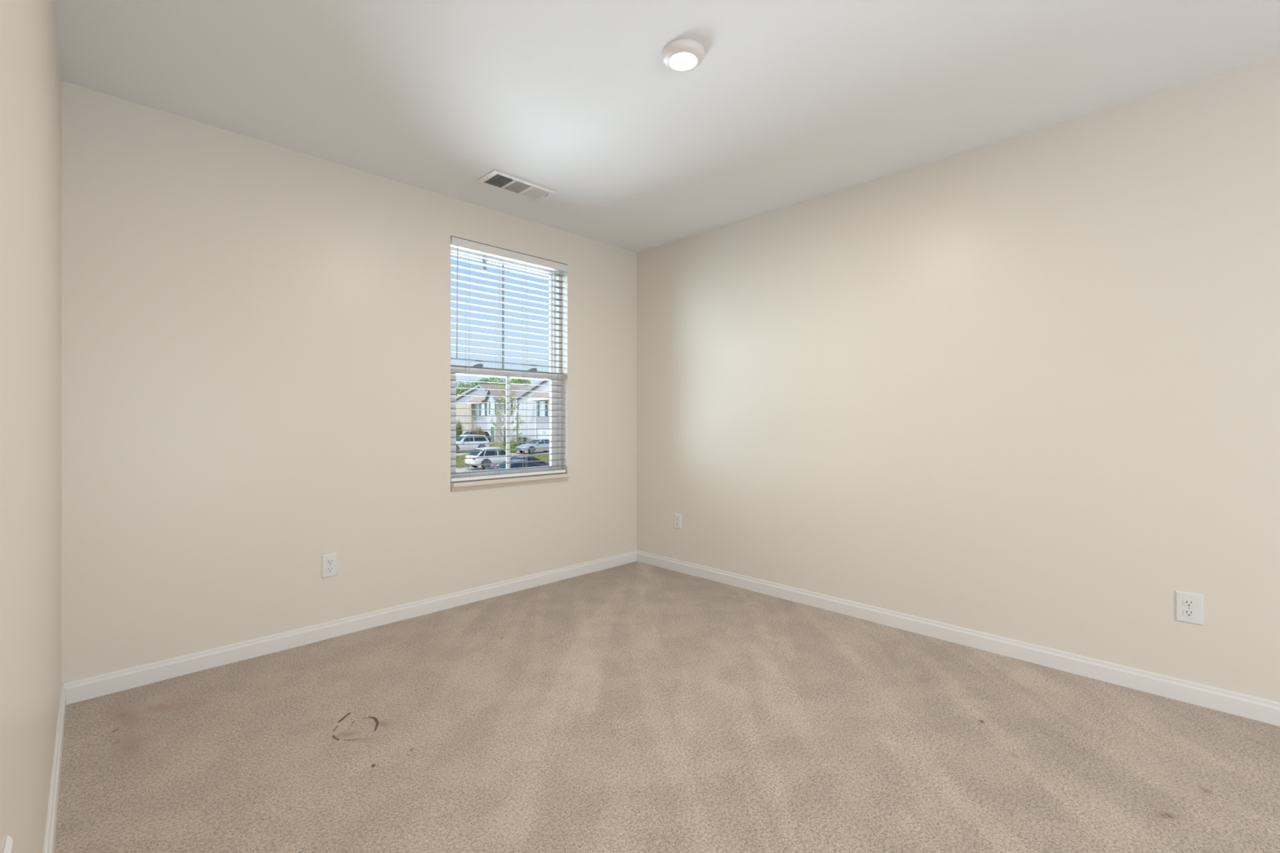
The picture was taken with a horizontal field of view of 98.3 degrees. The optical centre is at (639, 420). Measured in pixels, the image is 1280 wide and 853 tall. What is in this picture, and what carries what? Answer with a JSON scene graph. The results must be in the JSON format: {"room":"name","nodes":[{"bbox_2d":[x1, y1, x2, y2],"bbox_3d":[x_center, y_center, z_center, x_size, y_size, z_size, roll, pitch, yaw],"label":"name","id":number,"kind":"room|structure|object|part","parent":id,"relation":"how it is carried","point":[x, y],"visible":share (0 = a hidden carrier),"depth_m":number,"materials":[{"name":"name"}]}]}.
{"room":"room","nodes":[
{"label":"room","id":0,"kind":"room"},
{"bbox_2d":[0,0,61,852],"bbox_3d":[0.071,-0.083,-0.267,0.120,2.490,7.060,0,0,-45],"label":"wall","id":1,"kind":"structure","parent":0,"point":[30,76],"depth_m":1.01,"materials":[{"name":"paint"}]},
{"bbox_2d":[2,835,13,852],"bbox_3d":[-0.806,0.610,0.706,0.009,0.125,0.078,0,0,-45],"label":"wall outlet","id":2,"kind":"object","parent":1,"relation":"attached to","point":[8,846],"visible":1,"depth_m":0.72,"materials":[{"name":"white plastic"}]},
{"bbox_2d":[43,683,66,852],"bbox_3d":[-0.742,1.073,0.645,0.014,0.089,4.300,0,0,-45],"label":"baseboard","id":3,"kind":"structure","parent":1,"relation":"attached to","point":[51,828],"depth_m":1.61,"materials":[{"name":"white paint"}]},
{"bbox_2d":[61,80,636,683],"bbox_3d":[-1.201,-0.083,3.334,3.156,2.490,0.160,0,0,-45],"label":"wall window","id":4,"kind":"structure","parent":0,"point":[255,334],"depth_m":2.66,"materials":[{"name":"paint"}]},
{"bbox_2d":[321,552,337,578],"bbox_3d":[-1.586,0.744,2.832,0.074,0.117,0.009,0,0,-45],"label":"wall outlet","id":5,"kind":"object","parent":4,"relation":"attached to","point":[329,562],"visible":1,"depth_m":2.83,"materials":[{"name":"white plastic"}]},
{"bbox_2d":[326,566,333,573],"bbox_3d":[-1.585,0.763,2.830,0.034,0.028,0.003,0,0,-45],"label":"receptacle","id":6,"kind":"object","parent":5,"relation":"attached to","point":[329,569],"depth_m":2.83,"materials":[{"name":"white plastic"}]},
{"bbox_2d":[326,559,333,564],"bbox_3d":[-1.585,0.724,2.830,0.034,0.028,0.003,0,0,-45],"label":"receptacle","id":7,"kind":"object","parent":5,"relation":"attached to","point":[329,562],"depth_m":2.83,"materials":[{"name":"white plastic"}]},
{"bbox_2d":[61,550,636,704],"bbox_3d":[-1.139,1.073,3.273,3.156,0.089,0.014,0,0,-45],"label":"baseboard","id":8,"kind":"structure","parent":4,"relation":"attached to","point":[86,688],"depth_m":2.74,"materials":[{"name":"white paint"}]},
{"bbox_2d":[450,236,567,481],"bbox_3d":[-0.835,-0.363,3.615,0.858,1.463,0.078,0,0,-45],"label":"window blind","id":9,"kind":"object","parent":4,"relation":"attached to","point":[456,242],"visible":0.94,"depth_m":3.55,"materials":[{"name":"white plastic"}]},
{"bbox_3d":[-1.057,-0.349,3.411,0.008,1.413,0.055,0,0,-45],"label":"ladder cord","id":10,"kind":"part","parent":9,"relation":"part of","materials":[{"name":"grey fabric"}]},
{"bbox_3d":[-0.911,-0.349,3.557,0.008,1.413,0.055,0,0,-45],"label":"ladder cord","id":11,"kind":"part","parent":9,"relation":"part of","materials":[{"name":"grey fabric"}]},
{"bbox_3d":[-0.843,0.358,3.623,0.850,0.020,0.050,0,0,-45],"label":"rail","id":12,"kind":"part","parent":9,"relation":"part of","materials":[{"name":"white plastic"}]},
{"bbox_3d":[-0.618,-0.349,3.848,0.008,1.413,0.055,0,0,-45],"label":"ladder cord","id":13,"kind":"part","parent":9,"relation":"part of","materials":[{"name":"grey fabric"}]},
{"bbox_2d":[450,246,570,492],"bbox_3d":[-0.861,-0.337,3.643,0.868,1.529,0.191,0,0,-45],"label":"window","id":14,"kind":"structure","parent":4,"relation":"attached to","point":[462,486],"depth_m":3.70,"materials":[{"name":"white plastic"}]},
{"bbox_3d":[-0.917,-0.681,3.699,0.808,0.776,0.024,0,0,-45],"label":"sash","id":15,"kind":"part","parent":14,"relation":"part of","materials":[{"name":"glass"}]},
{"bbox_3d":[-0.888,0.015,3.670,0.820,0.709,0.030,0,0,-45],"label":"sash","id":16,"kind":"part","parent":14,"relation":"part of","materials":[{"name":"white plastic"}]},
{"bbox_3d":[-0.834,0.386,3.616,0.864,0.023,0.114,0,0,-45],"label":"sill","id":17,"kind":"part","parent":14,"relation":"part of","materials":[{"name":"beige paint"}]},
{"bbox_2d":[53,560,1279,852],"bbox_3d":[0.372,1.112,1.753,3.156,0.002,4.300,0,0,-45],"label":"floor","id":18,"kind":"structure","parent":0,"point":[635,707],"depth_m":1.88,"materials":[{"name":"beige carpet"}]},
{"bbox_2d":[54,0,1279,253],"bbox_3d":[1.232,-1.403,0.888,3.396,0.150,7.060,0,0,-45],"label":"ceiling","id":19,"kind":"structure","parent":0,"point":[788,103],"depth_m":2.17,"materials":[{"name":"white paint"}]},
{"bbox_2d":[475,169,556,202],"bbox_3d":[-0.698,-1.319,3.144,0.404,0.019,0.204,0,0,-45],"label":"ceiling vent","id":20,"kind":"object","parent":19,"relation":"in","point":[496,180],"visible":1,"depth_m":3.13,"materials":[{"name":"white metal"}]},
{"bbox_3d":[-0.780,-1.323,3.062,0.099,0.010,0.150,0,0,-45],"label":"louver panel","id":21,"kind":"part","parent":20,"relation":"part of","materials":[{"name":"white metal"}]},
{"bbox_3d":[-0.698,-1.323,3.144,0.100,0.003,0.150,0,0,-45],"label":"louver panel","id":22,"kind":"part","parent":20,"relation":"part of","materials":[{"name":"white metal"}]},
{"bbox_3d":[-0.616,-1.323,3.225,0.103,0.007,0.150,0,0,-45],"label":"louver panel","id":23,"kind":"part","parent":20,"relation":"part of","materials":[{"name":"white metal"}]},
{"bbox_2d":[662,38,704,71],"bbox_3d":[0.155,-1.311,2.001,0.154,0.034,0.154,0,0,-45],"label":"recessed light","id":24,"kind":"object","parent":19,"relation":"in","point":[682,55],"visible":1,"depth_m":1.97,"materials":[{"name":"white plastic"}]},
{"bbox_2d":[670,52,696,68],"bbox_3d":[0.155,-1.298,2.001,0.094,0.008,0.094,0,0,-45],"label":"diffuser","id":25,"kind":"object","parent":24,"relation":"attached to","point":[677,60],"depth_m":1.99,"materials":[{"name":"white plastic"}]},
{"bbox_2d":[636,56,1279,702],"bbox_3d":[2.394,-0.083,2.043,0.120,2.490,7.060,0,0,-45],"label":"wall","id":26,"kind":"structure","parent":0,"point":[1025,388],"depth_m":2.60,"materials":[{"name":"paint"}]},
{"bbox_2d":[674,513,681,529],"bbox_3d":[0.277,0.744,4.081,0.009,0.112,0.072,0,0,-45],"label":"wall outlet","id":27,"kind":"object","parent":26,"relation":"attached to","point":[677,517],"visible":1,"depth_m":4.07,"materials":[{"name":"white plastic"}]},
{"bbox_2d":[636,550,1279,726],"bbox_3d":[1.486,1.073,2.861,0.014,0.089,4.300,0,0,-45],"label":"baseboard","id":28,"kind":"structure","parent":26,"relation":"attached to","point":[1254,708],"depth_m":2.59,"materials":[{"name":"white paint"}]},
{"bbox_2d":[1174,590,1203,626],"bbox_3d":[2.165,0.740,2.182,0.009,0.122,0.080,0,0,-45],"label":"wall outlet","id":29,"kind":"object","parent":26,"relation":"attached to","point":[1188,606],"visible":1,"depth_m":2.18,"materials":[{"name":"white plastic"}]},
{"bbox_2d":[1182,608,1195,617],"bbox_3d":[2.163,0.759,2.180,0.003,0.028,0.034,0,0,-45],"label":"receptacle","id":30,"kind":"object","parent":29,"relation":"attached to","point":[1186,612],"depth_m":2.18,"materials":[{"name":"white plastic"}]},
{"bbox_2d":[1182,599,1195,607],"bbox_3d":[2.163,0.720,2.180,0.003,0.028,0.034,0,0,-45],"label":"receptacle","id":31,"kind":"object","parent":29,"relation":"attached to","point":[1186,602],"depth_m":2.18,"materials":[{"name":"white plastic"}]},
{"label":"outside","id":32,"kind":"structure","parent":0,"visible":0},
{"bbox_2d":[456,444,549,471],"bbox_3d":[-29.904,3.462,66.346,135.000,1.500,90.000,0,0,-45],"label":"ground","id":33,"kind":"structure","parent":32,"point":[518,453],"depth_m":52.63,"materials":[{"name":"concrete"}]},
{"bbox_2d":[456,419,464,436],"bbox_3d":[-20.518,1.486,62.500,1.543,3.578,1.616,0,0,-12],"label":"shrub","id":34,"kind":"object","parent":33,"relation":"on","point":[458,433],"visible":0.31,"depth_m":62.27,"materials":[{"name":"green plant"}]},
{"bbox_2d":[456,381,465,395],"bbox_3d":[-40.926,-2.857,122.070,6.638,11.742,7.650,0,0,-45],"label":"tree","id":35,"kind":"object","parent":33,"relation":"on","point":[459,389],"visible":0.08,"depth_m":120.62,"materials":[{"name":"green plant"}]},
{"bbox_2d":[456,381,479,394],"bbox_3d":[-34.953,-2.656,115.325,7.513,11.341,7.452,0,0,-45],"label":"tree","id":36,"kind":"object","parent":33,"relation":"on","point":[463,390],"visible":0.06,"depth_m":113.18,"materials":[{"name":"green plant"}]},
{"bbox_2d":[456,434,489,453],"bbox_3d":[-17.487,2.301,55.072,4.800,1.740,2.040,0,0,-45],"label":"car","id":37,"kind":"object","parent":33,"relation":"on","point":[459,440],"visible":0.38,"depth_m":54.74,"materials":[{"name":"white paint"}]},
{"bbox_2d":[462,431,491,442],"bbox_3d":[-20.915,2.192,68.234,4.800,1.740,2.040,0,0,-45],"label":"car","id":38,"kind":"object","parent":33,"relation":"on","point":[486,433],"visible":0.08,"depth_m":68.70,"materials":[{"name":"grey paint"}]},
{"bbox_2d":[471,426,485,435],"bbox_3d":[-18.513,1.944,63.585,1.907,2.750,1.900,0,0,-45],"label":"ornamental grass","id":39,"kind":"object","parent":33,"relation":"on","point":[477,432],"depth_m":63.32,"materials":[{"name":"green plant"}]},
{"bbox_2d":[470,377,502,387],"bbox_3d":[-29.587,-2.640,106.143,8.287,11.308,6.625,0,0,-45],"label":"tree","id":40,"kind":"object","parent":33,"relation":"on","point":[484,378],"visible":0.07,"depth_m":105.42,"materials":[{"name":"green plant"}]},
{"bbox_2d":[464,447,513,468],"bbox_3d":[-11.864,3.026,45.503,4.750,1.660,2.020,0,0,-45],"label":"car","id":41,"kind":"object","parent":33,"relation":"on","point":[489,453],"visible":0.49,"depth_m":44.15,"materials":[{"name":"white paint"}]},
{"bbox_2d":[456,382,528,435],"bbox_3d":[-23.349,-1.038,81.778,9.940,8.500,17.359,0,0,-45],"label":"house","id":42,"kind":"structure","parent":33,"relation":"on","point":[471,391],"depth_m":75.01,"materials":[{"name":"white"}]},
{"bbox_3d":[-20.840,-1.438,73.526,0.040,1.460,0.860,0,0,-45],"label":"pane","id":43,"kind":"part","parent":42,"relation":"part of","materials":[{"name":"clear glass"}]},
{"bbox_2d":[487,377,512,385],"bbox_3d":[-23.990,-2.576,99.499,7.833,11.179,6.291,0,0,-45],"label":"tree","id":44,"kind":"object","parent":33,"relation":"on","point":[493,378],"visible":0.03,"depth_m":98.66,"materials":[{"name":"green plant"}]},
{"bbox_2d":[456,448,549,468],"bbox_3d":[-11.812,3.426,52.823,14.461,1.041,18.783,0,0,-45],"label":"grass","id":45,"kind":"structure","parent":33,"relation":"on","point":[548,455],"depth_m":50.33,"materials":[{"name":"plant"}]},
{"bbox_2d":[488,385,524,454],"bbox_3d":[-7.933,1.053,32.979,2.245,6.319,1.958,0,0,-16],"label":"young tree","id":46,"kind":"object","parent":33,"relation":"on","point":[503,391],"visible":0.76,"depth_m":32.91,"materials":[{"name":"green plant"}]},
{"bbox_2d":[484,385,533,444],"bbox_3d":[-15.591,-0.713,72.048,6.660,7.850,6.700,0,0,-45],"label":"house","id":47,"kind":"structure","parent":33,"relation":"on","point":[490,392],"depth_m":70.83,"materials":[{"name":"white"}]},
{"bbox_3d":[-18.938,-1.628,71.187,0.040,1.480,0.960,0,0,-45],"label":"pane","id":48,"kind":"part","parent":47,"relation":"part of","materials":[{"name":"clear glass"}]},
{"bbox_3d":[-18.888,1.837,71.095,0.120,2.350,1.200,0,0,-45],"label":"door frame","id":49,"kind":"part","parent":47,"relation":"part of","materials":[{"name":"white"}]},
{"bbox_3d":[-18.874,1.912,71.109,0.080,2.200,0.900,0,0,-45],"label":"door","id":50,"kind":"part","parent":47,"relation":"part of","materials":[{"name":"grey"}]},
{"bbox_3d":[-16.863,1.937,69.796,0.080,2.150,1.100,0,0,-45],"label":"door","id":51,"kind":"part","parent":47,"relation":"part of","materials":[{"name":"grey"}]},
{"bbox_2d":[484,459,540,470],"bbox_3d":[-8.032,3.392,37.608,1.980,1.440,4.800,0,0,42],"label":"car","id":52,"kind":"object","parent":33,"relation":"on","point":[528,464],"visible":0.16,"depth_m":36.70,"materials":[{"name":"blue paint"}]},
{"bbox_2d":[510,446,518,453],"bbox_3d":[-12.946,2.978,56.411,1.006,0.720,1.196,0,0,-45],"label":"shrub","id":53,"kind":"object","parent":33,"relation":"on","point":[511,451],"visible":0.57,"depth_m":56.07,"materials":[{"name":"green plant"}]},
{"bbox_2d":[502,377,530,386],"bbox_3d":[-20.173,-2.213,90.240,5.008,10.453,4.927,0,0,8],"label":"tree","id":54,"kind":"object","parent":33,"relation":"on","point":[515,380],"visible":0.14,"depth_m":89.20,"materials":[{"name":"green plant"}]},
{"bbox_2d":[511,440,523,447],"bbox_3d":[-13.845,2.777,63.063,1.659,0.986,1.277,0,0,-45],"label":"shrub","id":55,"kind":"object","parent":33,"relation":"on","point":[514,444],"visible":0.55,"depth_m":62.59,"materials":[{"name":"green plant"}]},
{"bbox_2d":[493,455,549,467],"bbox_3d":[-8.410,3.362,41.604,4.800,1.440,1.980,0,0,-44],"label":"car","id":56,"kind":"object","parent":33,"relation":"on","point":[529,458],"visible":0.21,"depth_m":41.02,"materials":[{"name":"blue paint"}]},
{"bbox_2d":[520,437,527,444],"bbox_3d":[-13.844,2.552,65.746,0.710,1.077,0.620,0,0,-45],"label":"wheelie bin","id":57,"kind":"object","parent":33,"relation":"on","point":[524,438],"visible":0.36,"depth_m":65.56,"materials":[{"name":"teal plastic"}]},
{"bbox_2d":[514,380,549,441],"bbox_3d":[-7.123,-0.923,66.100,11.040,8.270,14.176,0,0,-45],"label":"house","id":58,"kind":"structure","parent":33,"relation":"on","point":[531,422],"depth_m":64.85,"materials":[{"name":"white"}]},
{"bbox_2d":[537,401,539,416],"bbox_3d":[-11.797,-1.328,64.411,0.070,1.720,0.340,0,0,-45],"label":"shutter","id":59,"kind":"object","parent":58,"relation":"hanging from","point":[538,405],"depth_m":64.39,"materials":[{"name":"grey wood"}]},
{"bbox_3d":[-11.251,-1.328,63.883,0.040,1.540,0.960,0,0,-45],"label":"pane","id":60,"kind":"part","parent":58,"relation":"part of","materials":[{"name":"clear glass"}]},
{"bbox_2d":[545,401,546,416],"bbox_3d":[-10.725,-1.328,63.333,0.070,1.720,0.340,0,0,-45],"label":"shutter","id":61,"kind":"object","parent":58,"relation":"hanging from","point":[545,402],"depth_m":63.29,"materials":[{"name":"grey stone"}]},
{"bbox_2d":[515,438,549,453],"bbox_3d":[-10.341,2.580,56.466,4.800,1.440,1.980,0,0,-45],"label":"car","id":62,"kind":"object","parent":33,"relation":"on","point":[528,445],"visible":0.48,"depth_m":55.51,"materials":[{"name":"grey paint"}]}
]}

